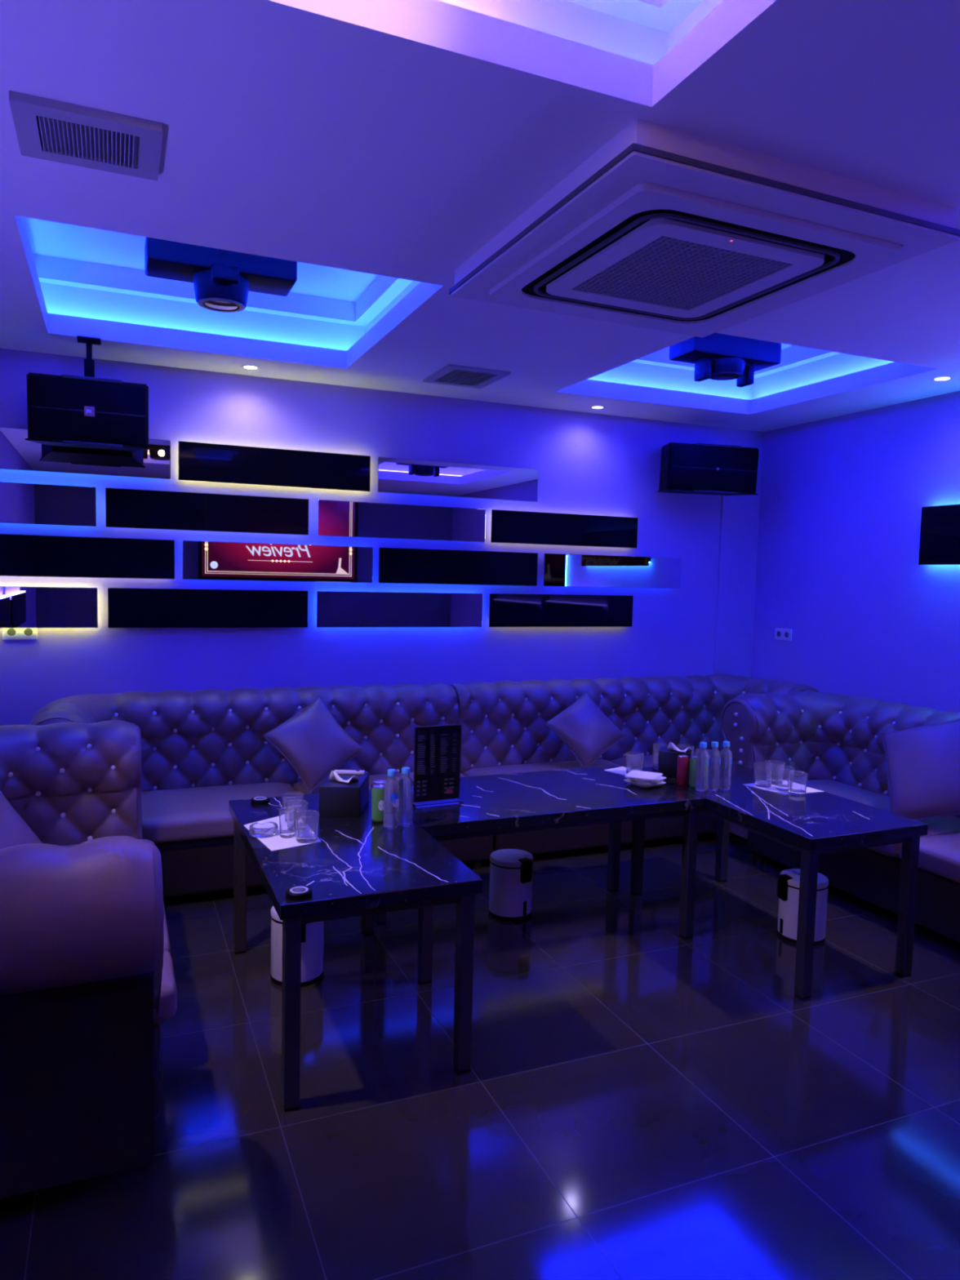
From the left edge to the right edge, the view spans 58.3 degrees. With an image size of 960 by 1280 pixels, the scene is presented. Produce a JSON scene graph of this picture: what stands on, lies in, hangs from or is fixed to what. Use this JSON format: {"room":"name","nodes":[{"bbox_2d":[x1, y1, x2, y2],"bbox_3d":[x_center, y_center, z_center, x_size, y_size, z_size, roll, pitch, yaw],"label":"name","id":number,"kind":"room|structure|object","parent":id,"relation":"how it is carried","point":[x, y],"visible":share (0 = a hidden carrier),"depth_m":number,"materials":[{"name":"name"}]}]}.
{"room":"karaoke room","nodes":[
{"label":"karaoke room","id":0,"kind":"room"},
{"bbox_2d":[0,348,763,725],"bbox_3d":[-0.368,-0.346,5.210,5.240,3.000,0.100,0,5,-23],"label":"wall","id":1,"kind":"structure","parent":0,"point":[586,464],"depth_m":5.05,"materials":[{"name":"paint"}]},
{"bbox_2d":[2,627,37,639],"bbox_3d":[-2.323,-0.040,4.343,0.156,0.080,0.012,0,5,-23],"label":"wall socket","id":2,"kind":"object","parent":1,"relation":"attached to","point":[8,633],"visible":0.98,"depth_m":4.34,"materials":[{"name":"white plastic"}]},
{"bbox_2d":[0,481,96,526],"bbox_3d":[-2.302,-0.679,4.277,0.717,0.200,0.050,0,5,-23],"label":"mirror panel","id":3,"kind":"object","parent":1,"relation":"attached to","point":[20,503],"visible":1,"depth_m":4.31,"materials":[{"name":"clear glass"}]},
{"bbox_2d":[0,586,97,627],"bbox_3d":[-2.312,-0.165,4.316,0.720,0.207,0.050,0,5,-23],"label":"mirror panel","id":4,"kind":"object","parent":1,"relation":"attached to","point":[20,606],"visible":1,"depth_m":4.34,"materials":[{"name":"clear glass"}]},
{"bbox_2d":[0,426,170,479],"bbox_3d":[-2.131,-0.944,4.328,1.076,0.202,0.050,0,5,-23],"label":"mirror panel","id":5,"kind":"object","parent":1,"relation":"attached to","point":[17,453],"visible":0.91,"depth_m":4.35,"materials":[{"name":"clear glass"}]},
{"bbox_2d":[0,533,174,578],"bbox_3d":[-2.134,-0.424,4.370,1.095,0.206,0.050,0,5,-23],"label":"glass panel","id":6,"kind":"object","parent":1,"relation":"attached to","point":[20,555],"visible":1,"depth_m":4.39,"materials":[{"name":"black glass"}]},
{"bbox_2d":[105,487,308,534],"bbox_3d":[-1.450,-0.687,4.639,1.044,0.200,0.050,0,5,-23],"label":"glass panel","id":7,"kind":"object","parent":1,"relation":"attached to","point":[124,508],"visible":1,"depth_m":4.60,"materials":[{"name":"black glass"}]},
{"bbox_2d":[107,587,307,627],"bbox_3d":[-1.459,-0.172,4.679,1.037,0.207,0.050,0,5,-23],"label":"glass panel","id":8,"kind":"object","parent":1,"relation":"attached to","point":[126,607],"visible":1,"depth_m":4.64,"materials":[{"name":"black glass"}]},
{"bbox_2d":[177,440,370,491],"bbox_3d":[-1.119,-0.953,4.757,1.042,0.202,0.050,0,5,-23],"label":"glass panel","id":9,"kind":"object","parent":1,"relation":"attached to","point":[197,461],"visible":1,"depth_m":4.72,"materials":[{"name":"black glass"}]},
{"bbox_2d":[182,540,373,582],"bbox_3d":[-1.112,-0.432,4.804,1.045,0.206,0.050,0,5,-23],"label":"mirror panel","id":10,"kind":"object","parent":1,"relation":"attached to","point":[201,560],"visible":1,"depth_m":4.77,"materials":[{"name":"clear glass"}]},
{"bbox_2d":[316,591,482,627],"bbox_3d":[-0.465,-0.180,5.101,1.022,0.207,0.050,0,5,-23],"label":"mirror panel","id":11,"kind":"object","parent":1,"relation":"attached to","point":[335,609],"visible":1,"depth_m":5.06,"materials":[{"name":"clear glass"}]},
{"bbox_2d":[317,499,485,542],"bbox_3d":[-0.448,-0.695,5.065,1.026,0.200,0.050,0,5,-23],"label":"mirror panel","id":12,"kind":"object","parent":1,"relation":"attached to","point":[335,517],"visible":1,"depth_m":5.03,"materials":[{"name":"clear glass"}]},
{"bbox_2d":[377,456,537,502],"bbox_3d":[-0.122,-0.961,5.181,1.030,0.202,0.050,0,5,-23],"label":"mirror panel","id":13,"kind":"object","parent":1,"relation":"attached to","point":[395,475],"visible":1,"depth_m":5.14,"materials":[{"name":"clear glass"}]},
{"bbox_2d":[378,547,537,586],"bbox_3d":[-0.122,-0.441,5.224,1.030,0.206,0.050,0,5,-23],"label":"glass panel","id":14,"kind":"object","parent":1,"relation":"attached to","point":[396,565],"visible":1,"depth_m":5.19,"materials":[{"name":"black glass"}]},
{"bbox_2d":[488,593,633,626],"bbox_3d":[0.527,-0.188,5.522,1.036,0.207,0.050,0,5,-23],"label":"glass panel","id":15,"kind":"object","parent":1,"relation":"attached to","point":[505,610],"visible":1,"depth_m":5.49,"materials":[{"name":"black glass"}]},
{"bbox_2d":[490,509,638,548],"bbox_3d":[0.545,-0.703,5.486,1.052,0.200,0.050,0,5,-23],"label":"glass panel","id":16,"kind":"object","parent":1,"relation":"attached to","point":[507,526],"visible":1,"depth_m":5.45,"materials":[{"name":"black glass"}]},
{"bbox_2d":[542,553,681,588],"bbox_3d":[0.873,-0.449,5.647,1.042,0.206,0.050,0,5,-23],"label":"mirror panel","id":17,"kind":"object","parent":1,"relation":"attached to","point":[559,570],"visible":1,"depth_m":5.61,"materials":[{"name":"clear glass"}]},
{"bbox_2d":[657,442,759,495],"bbox_3d":[1.460,-1.114,5.676,0.661,0.318,0.388,0,4,-14],"label":"loudspeaker","id":18,"kind":"object","parent":1,"relation":"attached to","point":[700,468],"visible":1,"depth_m":5.50,"materials":[{"name":"black plastic"}]},
{"bbox_2d":[713,495,733,675],"bbox_3d":[1.704,-0.393,6.022,0.084,1.330,0.020,0,5,-23],"label":"duct","id":19,"kind":"object","parent":1,"relation":"attached to","point":[726,500],"visible":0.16,"depth_m":6.01,"materials":[{"name":"paint"}]},
{"bbox_2d":[0,831,959,1279],"bbox_3d":[0.815,1.441,2.458,5.240,0.100,6.350,0,5,-23],"label":"floor","id":20,"kind":"structure","parent":0,"point":[638,1099],"depth_m":2.54,"materials":[{"name":"tile"}]},
{"bbox_2d":[0,720,177,1198],"bbox_3d":[-1.526,0.862,2.792,0.939,0.896,2.118,0,5,-23],"label":"sofa","id":21,"kind":"object","parent":20,"relation":"on","point":[87,980],"visible":1,"depth_m":2.04,"materials":[{"name":"brown leather"}]},
{"bbox_2d":[0,790,42,848],"bbox_3d":[-1.531,0.662,2.696,0.259,0.456,0.491,1,4,-10],"label":"throw cushion","id":22,"kind":"object","parent":21,"relation":"on","point":[14,831],"visible":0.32,"depth_m":2.74,"materials":[{"name":"fabric"}]},
{"bbox_2d":[62,839,155,847],"bbox_3d":[-1.531,0.898,3.258,0.585,0.131,0.551,0,5,-23],"label":"seat cushion","id":23,"kind":"object","parent":21,"relation":"on","point":[65,842],"depth_m":3.49,"materials":[{"name":"leather"}]},
{"bbox_2d":[153,950,177,1024],"bbox_3d":[-1.145,0.975,2.350,0.585,0.131,0.281,0,5,-23],"label":"seat cushion","id":24,"kind":"object","parent":21,"relation":"on","point":[168,997],"depth_m":2.34,"materials":[{"name":"leather"}]},
{"bbox_2d":[163,901,170,954],"bbox_3d":[-1.312,0.942,2.742,0.585,0.131,0.566,0,5,-23],"label":"seat cushion","id":25,"kind":"object","parent":21,"relation":"on","point":[166,941],"depth_m":2.67,"materials":[{"name":"leather"}]},
{"bbox_2d":[28,682,493,897],"bbox_3d":[-1.091,0.739,4.459,2.224,0.915,0.879,0,5,-23],"label":"sofa","id":26,"kind":"object","parent":20,"relation":"on","point":[206,749],"visible":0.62,"depth_m":4.47,"materials":[{"name":"brown leather"}]},
{"bbox_2d":[141,782,296,844],"bbox_3d":[-1.349,0.833,4.197,0.951,0.131,0.585,0,5,-23],"label":"seat cushion","id":27,"kind":"object","parent":26,"relation":"on","point":[176,812],"depth_m":4.02,"materials":[{"name":"leather"}]},
{"bbox_2d":[262,695,364,792],"bbox_3d":[-0.852,0.531,4.434,0.255,0.451,0.467,5,6,42],"label":"throw cushion","id":28,"kind":"object","parent":26,"relation":"on","point":[312,740],"visible":1,"depth_m":4.36,"materials":[{"name":"leather"}]},
{"bbox_2d":[292,772,466,794],"bbox_3d":[-0.463,0.825,4.573,0.967,0.131,0.585,0,5,-23],"label":"seat cushion","id":29,"kind":"object","parent":26,"relation":"on","point":[298,785],"depth_m":4.65,"materials":[{"name":"leather"}]},
{"bbox_2d":[270,905,324,986],"bbox_3d":[-0.700,1.154,3.297,0.202,0.277,0.215,0,4,-13],"label":"pedal bin","id":30,"kind":"object","parent":20,"relation":"on","point":[312,933],"visible":0.4,"depth_m":3.23,"materials":[{"name":"white metal"}]},
{"bbox_2d":[228,789,483,1111],"bbox_3d":[-0.511,0.992,3.087,0.617,0.640,1.180,0,5,-23],"label":"marble table","id":31,"kind":"object","parent":20,"relation":"on","point":[359,866],"depth_m":2.67,"materials":[{"name":"stone"}]},
{"bbox_2d":[244,816,320,851],"bbox_3d":[-0.720,0.685,3.091,0.224,0.002,0.443,0,5,-23],"label":"paper sheet","id":32,"kind":"object","parent":31,"relation":"on","point":[276,842],"visible":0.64,"depth_m":2.97,"materials":[{"name":"white paper"}]},
{"bbox_2d":[248,821,278,837],"bbox_3d":[-0.764,0.671,3.040,0.102,0.032,0.102,0,5,-23],"label":"ashtray","id":33,"kind":"object","parent":32,"relation":"on","point":[267,829],"visible":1,"depth_m":3.01,"materials":[{"name":"clear glass"}]},
{"bbox_2d":[278,807,296,838],"bbox_3d":[-0.676,0.642,3.020,0.060,0.096,0.060,0,5,-23],"label":"drinking glass","id":34,"kind":"object","parent":32,"relation":"on","point":[286,817],"visible":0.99,"depth_m":3.00,"materials":[{"name":"white"}]},
{"bbox_2d":[281,791,304,807],"bbox_3d":[-0.698,0.625,3.206,0.082,0.101,0.082,0,5,-23],"label":"drinking glass","id":35,"kind":"object","parent":32,"relation":"on","point":[289,796],"visible":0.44,"depth_m":3.19,"materials":[{"name":"white"}]},
{"bbox_2d":[285,800,308,832],"bbox_3d":[-0.658,0.634,3.092,0.082,0.101,0.082,0,5,-23],"label":"drinking glass","id":36,"kind":"object","parent":32,"relation":"on","point":[300,805],"visible":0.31,"depth_m":3.10,"materials":[{"name":"white"}]},
{"bbox_2d":[293,809,319,843],"bbox_3d":[-0.599,0.647,2.977,0.088,0.096,0.086,0,5,-23],"label":"drinking glass","id":37,"kind":"object","parent":32,"relation":"on","point":[306,821],"visible":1,"depth_m":2.95,"materials":[{"name":"white"}]},
{"bbox_2d":[319,770,368,817],"bbox_3d":[-0.535,0.588,3.408,0.155,0.156,0.250,1,4,1],"label":"tissue box","id":38,"kind":"object","parent":31,"relation":"on","point":[340,794],"visible":0.98,"depth_m":3.29,"materials":[{"name":"black paint"}]},
{"bbox_2d":[333,769,364,774],"bbox_3d":[-0.533,0.538,3.506,0.124,0.013,0.028,1,4,1],"label":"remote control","id":39,"kind":"object","parent":38,"relation":"on","point":[338,771],"visible":0.83,"depth_m":3.49,"materials":[{"name":"white plastic"}]},
{"bbox_2d":[371,784,384,822],"bbox_3d":[-0.379,0.615,3.231,0.058,0.135,0.058,-1,5,-25],"label":"drink can","id":40,"kind":"object","parent":31,"relation":"on","point":[377,790],"visible":0.75,"depth_m":3.21,"materials":[{"name":"green metal"}]},
{"bbox_2d":[377,800,383,810],"bbox_3d":[-0.367,0.617,3.206,0.025,0.040,0.003,-1,5,-25],"label":"print","id":41,"kind":"object","parent":40,"relation":"attached to","point":[381,802],"depth_m":3.20},
{"bbox_2d":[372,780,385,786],"bbox_3d":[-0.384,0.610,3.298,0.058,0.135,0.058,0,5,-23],"label":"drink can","id":42,"kind":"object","parent":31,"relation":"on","point":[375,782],"visible":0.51,"depth_m":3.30,"materials":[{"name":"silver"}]},
{"bbox_2d":[383,768,399,829],"bbox_3d":[-0.325,0.582,3.150,0.055,0.216,0.056,-3,6,-43],"label":"water bottle","id":43,"kind":"object","parent":31,"relation":"on","point":[391,788],"visible":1,"depth_m":3.13,"materials":[{"name":"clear plastic"}]},
{"bbox_2d":[390,793,399,807],"bbox_3d":[-0.309,0.582,3.132,0.040,0.053,0.009,-3,6,-43],"label":"print","id":44,"kind":"object","parent":43,"relation":"attached to","point":[394,797],"depth_m":3.13},
{"bbox_2d":[398,766,413,826],"bbox_3d":[-0.276,0.580,3.190,0.056,0.216,0.055,2,4,7],"label":"water bottle","id":45,"kind":"object","parent":31,"relation":"on","point":[406,783],"visible":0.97,"depth_m":3.17,"materials":[{"name":"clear plastic"}]},
{"bbox_2d":[488,848,533,920],"bbox_3d":[0.147,1.124,3.965,0.202,0.277,0.215,-2,5,-39],"label":"pedal bin","id":46,"kind":"object","parent":20,"relation":"on","point":[511,870],"visible":1,"depth_m":3.89,"materials":[{"name":"white metal"}]},
{"bbox_2d":[371,764,704,984],"bbox_3d":[0.235,0.968,3.779,1.288,0.620,0.682,0,5,-23],"label":"marble table","id":47,"kind":"object","parent":20,"relation":"on","point":[499,804],"visible":0.88,"depth_m":3.63,"materials":[{"name":"stone"}]},
{"bbox_2d":[413,724,463,808],"bbox_3d":[-0.172,0.506,3.485,0.210,0.324,0.070,-1,5,-26],"label":"menu card","id":48,"kind":"object","parent":47,"relation":"on","point":[437,748],"visible":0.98,"depth_m":3.48,"materials":[{"name":"black plastic"}]},
{"bbox_2d":[417,733,456,795],"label":"print","id":49,"kind":"object","parent":48,"relation":"attached to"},
{"bbox_2d":[604,766,626,775],"bbox_3d":[0.735,0.640,4.143,0.138,0.002,0.241,-2,6,-40],"label":"paper sheet","id":50,"kind":"object","parent":47,"relation":"on","point":[621,770],"visible":0.43,"depth_m":4.19,"materials":[{"name":"white paper"}]},
{"bbox_2d":[626,751,644,773],"bbox_3d":[0.740,0.591,4.114,0.088,0.101,0.086,0,5,-23],"label":"drinking glass","id":51,"kind":"object","parent":50,"relation":"on","point":[634,760],"visible":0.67,"depth_m":4.08,"materials":[{"name":"white"}]},
{"bbox_2d":[623,778,666,788],"bbox_3d":[0.748,0.650,3.903,0.148,0.019,0.148,-2,5,-35],"label":"square plate","id":52,"kind":"object","parent":47,"relation":"on","point":[626,780],"visible":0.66,"depth_m":3.87,"materials":[{"name":"white ceramic"}]},
{"bbox_2d":[629,779,663,786],"bbox_3d":[0.756,0.641,3.899,0.148,0.019,0.148,3,4,17],"label":"square plate","id":53,"kind":"object","parent":52,"relation":"on","point":[660,782],"visible":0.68,"depth_m":3.85,"materials":[{"name":"white ceramic"}]},
{"bbox_2d":[624,775,666,783],"bbox_3d":[0.750,0.630,3.898,0.148,0.019,0.148,-3,6,-45],"label":"square plate","id":54,"kind":"object","parent":53,"relation":"on","point":[660,778],"visible":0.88,"depth_m":3.87,"materials":[{"name":"white ceramic"}]},
{"bbox_2d":[626,769,662,782],"bbox_3d":[0.745,0.620,3.900,0.148,0.019,0.148,3,5,23],"label":"square plate","id":55,"kind":"object","parent":54,"relation":"on","point":[635,775],"visible":1,"depth_m":3.93,"materials":[{"name":"white ceramic"}]},
{"bbox_2d":[449,674,818,854],"bbox_3d":[0.998,0.721,5.346,2.299,0.915,0.879,0,5,-23],"label":"sofa","id":56,"kind":"object","parent":20,"relation":"on","point":[504,729],"visible":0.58,"depth_m":5.25,"materials":[{"name":"brown leather"}]},
{"bbox_2d":[462,759,617,776],"bbox_3d":[0.457,0.818,4.964,0.992,0.131,0.585,0,5,-23],"label":"seat cushion","id":57,"kind":"object","parent":56,"relation":"on","point":[481,766],"depth_m":5.08,"materials":[{"name":"leather"}]},
{"bbox_2d":[545,690,626,768],"bbox_3d":[0.625,0.530,5.074,0.447,0.431,0.246,-2,5,-37],"label":"throw cushion","id":58,"kind":"object","parent":56,"relation":"on","point":[583,726],"visible":0.99,"depth_m":5.01,"materials":[{"name":"fabric"}]},
{"bbox_2d":[610,750,720,767],"bbox_3d":[1.378,0.810,5.355,1.001,0.131,0.585,0,5,-23],"label":"seat cushion","id":59,"kind":"object","parent":56,"relation":"on","point":[618,757],"depth_m":5.43,"materials":[{"name":"leather"}]},
{"bbox_2d":[630,762,928,999],"bbox_3d":[1.242,0.987,3.835,0.600,0.620,1.205,0,5,-23],"label":"marble table","id":60,"kind":"object","parent":20,"relation":"on","point":[813,824],"visible":0.88,"depth_m":3.41,"materials":[{"name":"stone"}]},
{"bbox_2d":[652,742,668,769],"bbox_3d":[0.895,0.576,4.253,0.086,0.121,0.086,0,5,-23],"label":"drinking glass","id":61,"kind":"object","parent":60,"relation":"on","point":[655,746],"visible":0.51,"depth_m":4.23,"materials":[{"name":"white"}]},
{"bbox_2d":[657,742,693,779],"bbox_3d":[0.931,0.566,4.094,0.155,0.166,0.132,2,4,15],"label":"tissue box","id":62,"kind":"object","parent":60,"relation":"on","point":[668,756],"visible":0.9,"depth_m":4.05,"materials":[{"name":"black paint"}]},
{"bbox_2d":[676,755,688,786],"bbox_3d":[0.924,0.595,3.920,0.050,0.135,0.050,0,5,-23],"label":"drink can","id":63,"kind":"object","parent":60,"relation":"on","point":[682,760],"visible":1,"depth_m":3.90,"materials":[{"name":"red metal"}]},
{"bbox_2d":[676,744,694,755],"bbox_3d":[1.007,0.581,4.227,0.086,0.121,0.086,0,5,-23],"label":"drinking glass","id":64,"kind":"object","parent":60,"relation":"on","point":[682,746],"visible":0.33,"depth_m":4.24,"materials":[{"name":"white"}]},
{"bbox_2d":[688,755,696,786],"bbox_3d":[0.976,0.597,3.902,0.050,0.135,0.050,0,5,-23],"label":"drink can","id":65,"kind":"object","parent":60,"relation":"on","point":[693,758],"visible":0.52,"depth_m":3.88,"materials":[{"name":"green metal"}]},
{"bbox_2d":[695,742,709,791],"bbox_3d":[0.988,0.563,3.819,0.056,0.216,0.055,4,5,32],"label":"water bottle","id":66,"kind":"object","parent":60,"relation":"on","point":[702,756],"visible":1,"depth_m":3.80,"materials":[{"name":"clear plastic"}]},
{"bbox_2d":[695,748,710,755],"bbox_3d":[1.075,0.589,4.131,0.086,0.121,0.086,0,5,-23],"label":"drinking glass","id":67,"kind":"object","parent":60,"relation":"on","point":[696,749],"visible":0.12,"depth_m":4.15,"materials":[{"name":"white"}]},
{"bbox_2d":[707,741,720,791],"bbox_3d":[1.044,0.563,3.838,0.056,0.216,0.055,4,5,32],"label":"water bottle","id":68,"kind":"object","parent":60,"relation":"on","point":[714,754],"visible":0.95,"depth_m":3.82,"materials":[{"name":"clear plastic"}]},
{"bbox_2d":[719,741,732,790],"bbox_3d":[1.101,0.563,3.856,0.056,0.216,0.055,4,5,32],"label":"water bottle","id":69,"kind":"object","parent":60,"relation":"on","point":[726,753],"visible":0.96,"depth_m":3.83,"materials":[{"name":"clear plastic"}]},
{"bbox_2d":[743,783,824,794],"bbox_3d":[1.377,0.673,3.909,0.270,0.002,0.225,0,5,-23],"label":"paper sheet","id":70,"kind":"object","parent":60,"relation":"on","point":[772,788],"visible":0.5,"depth_m":3.88,"materials":[{"name":"white paper"}]},
{"bbox_2d":[753,761,773,787],"bbox_3d":[1.295,0.618,3.933,0.090,0.101,0.090,0,5,-23],"label":"drinking glass","id":71,"kind":"object","parent":70,"relation":"on","point":[762,771],"visible":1,"depth_m":3.90,"materials":[{"name":"white"}]},
{"bbox_2d":[765,760,785,785],"bbox_3d":[1.369,0.615,3.989,0.086,0.101,0.086,0,5,-23],"label":"drinking glass","id":72,"kind":"object","parent":70,"relation":"on","point":[776,762],"visible":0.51,"depth_m":3.96,"materials":[{"name":"white"}]},
{"bbox_2d":[774,764,795,791],"bbox_3d":[1.371,0.624,3.875,0.086,0.101,0.084,0,5,-23],"label":"drinking glass","id":73,"kind":"object","parent":70,"relation":"on","point":[780,771],"visible":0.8,"depth_m":3.85,"materials":[{"name":"white"}]},
{"bbox_2d":[787,770,808,796],"bbox_3d":[1.400,0.633,3.790,0.086,0.096,0.082,0,5,-23],"label":"drinking glass","id":74,"kind":"object","parent":60,"relation":"on","point":[797,780],"visible":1,"depth_m":3.76,"materials":[{"name":"white"}]},
{"bbox_2d":[777,868,828,945],"bbox_3d":[1.412,1.168,3.780,0.215,0.277,0.202,0,4,-13],"label":"pedal bin","id":75,"kind":"object","parent":20,"relation":"on","point":[788,880],"visible":0.77,"depth_m":3.72,"materials":[{"name":"white metal"}]},
{"bbox_2d":[720,691,959,942],"bbox_3d":[2.306,0.854,4.039,0.949,0.905,2.778,0,5,-23],"label":"sofa","id":76,"kind":"object","parent":20,"relation":"on","point":[836,740],"visible":0.7,"depth_m":4.72,"materials":[{"name":"brown leather"}]},
{"bbox_2d":[807,779,959,857],"bbox_3d":[1.939,0.890,4.450,0.595,0.131,1.031,0,5,-23],"label":"seat cushion","id":77,"kind":"object","parent":76,"relation":"on","point":[871,794],"depth_m":4.43,"materials":[{"name":"leather"}]},
{"bbox_2d":[881,718,959,820],"bbox_3d":[2.167,0.610,4.069,0.286,0.597,0.635,-3,6,-43],"label":"throw cushion","id":78,"kind":"object","parent":76,"relation":"on","point":[922,762],"visible":0.94,"depth_m":4.05,"materials":[{"name":"fabric"}]},
{"bbox_2d":[899,831,959,883],"bbox_3d":[2.343,0.970,3.501,0.595,0.131,1.031,0,5,-23],"label":"seat cushion","id":79,"kind":"object","parent":76,"relation":"on","point":[939,858],"depth_m":3.70,"materials":[{"name":"leather"}]},
{"bbox_2d":[0,0,959,431],"bbox_3d":[0.881,-1.405,2.246,5.040,0.390,6.150,0,5,-23],"label":"ceiling","id":80,"kind":"structure","parent":0,"point":[375,148],"depth_m":2.22,"materials":[{"name":"paint"}]},
{"bbox_2d":[8,90,163,180],"bbox_3d":[-0.962,-1.233,2.119,0.325,0.021,0.285,0,5,-23],"label":"ceiling vent","id":81,"kind":"object","parent":80,"relation":"in","point":[46,129],"visible":1,"depth_m":2.09,"materials":[{"name":"grey plastic"}]},
{"bbox_2d":[24,335,151,451],"bbox_3d":[-1.854,-1.160,4.088,0.536,0.500,0.328,0,5,-23],"label":"loudspeaker","id":82,"kind":"object","parent":80,"relation":"hanging from","point":[87,411],"visible":1,"depth_m":3.96,"materials":[{"name":"black plastic"}]},
{"bbox_2d":[28,375,146,445],"bbox_3d":[-1.802,-1.054,3.966,0.491,0.272,0.036,0,5,-23],"label":"grille","id":83,"kind":"object","parent":82,"relation":"attached to","point":[75,410],"depth_m":3.95,"materials":[{"name":"black"}]},
{"bbox_2d":[144,236,297,312],"bbox_3d":[-1.024,-1.513,3.405,0.560,0.375,0.316,0,5,-23],"label":"light","id":84,"kind":"object","parent":80,"relation":"hanging from","point":[222,280],"visible":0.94,"depth_m":3.33,"materials":[{"name":"black plastic"}]},
{"bbox_2d":[240,364,259,369],"bbox_3d":[-1.200,-1.423,4.493,0.096,0.004,0.096,0,5,-23],"label":"recessed light","id":85,"kind":"object","parent":80,"relation":"in","point":[244,366],"visible":1,"depth_m":4.49,"materials":[{"name":"white plastic"}]},
{"bbox_2d":[422,364,510,388],"bbox_3d":[-0.077,-1.398,4.575,0.345,0.015,0.400,0,5,-23],"label":"ceiling vent","id":86,"kind":"object","parent":80,"relation":"in","point":[450,374],"visible":1,"depth_m":4.54,"materials":[{"name":"grey plastic"}]},
{"bbox_2d":[590,405,604,408],"bbox_3d":[0.728,-1.440,5.328,0.096,0.004,0.096,0,5,-23],"label":"recessed light","id":87,"kind":"object","parent":80,"relation":"in","point":[592,406],"visible":1,"depth_m":5.32,"materials":[{"name":"white plastic"}]},
{"bbox_2d":[448,118,959,337],"bbox_3d":[0.623,-1.195,2.710,1.100,0.110,1.145,-1,5,-24],"label":"air conditioner","id":88,"kind":"object","parent":80,"relation":"attached to","point":[662,228],"visible":1,"depth_m":2.42,"materials":[{"name":"paint"}]},
{"bbox_2d":[573,235,792,310],"bbox_3d":[0.622,-1.159,2.712,0.490,0.027,0.520,-1,5,-24],"label":"grille","id":89,"kind":"object","parent":88,"relation":"attached to","point":[668,273],"depth_m":2.69,"materials":[{"name":"grey plastic"}]},
{"bbox_2d":[669,333,781,387],"bbox_3d":[1.290,-1.542,4.517,0.560,0.375,0.224,0,5,-23],"label":"light","id":90,"kind":"object","parent":80,"relation":"hanging from","point":[715,356],"visible":0.92,"depth_m":4.44,"materials":[{"name":"black plastic"}]},
{"bbox_2d":[931,376,953,381],"bbox_3d":[2.361,-1.333,4.391,0.100,0.004,0.100,0,5,-23],"label":"recessed light","id":91,"kind":"object","parent":80,"relation":"in","point":[941,378],"visible":1,"depth_m":4.39,"materials":[{"name":"white plastic"}]},
{"bbox_2d":[751,391,959,712],"bbox_3d":[3.217,-0.124,3.347,0.100,3.000,6.150,0,5,-23],"label":"wall","id":92,"kind":"structure","parent":0,"point":[842,498],"depth_m":5.27,"materials":[{"name":"paint"}]},
{"bbox_2d":[774,627,791,640],"bbox_3d":[2.077,-0.038,5.889,0.012,0.080,0.156,0,5,-23],"label":"wall socket","id":93,"kind":"object","parent":92,"relation":"attached to","point":[785,634],"visible":1,"depth_m":5.88,"materials":[{"name":"white plastic"}]},
{"bbox_2d":[918,504,959,564],"bbox_3d":[2.719,-0.541,4.319,0.050,0.324,1.145,0,5,-23],"label":"glass panel","id":94,"kind":"object","parent":92,"relation":"attached to","point":[940,532],"visible":1,"depth_m":4.71,"materials":[{"name":"black glass"}]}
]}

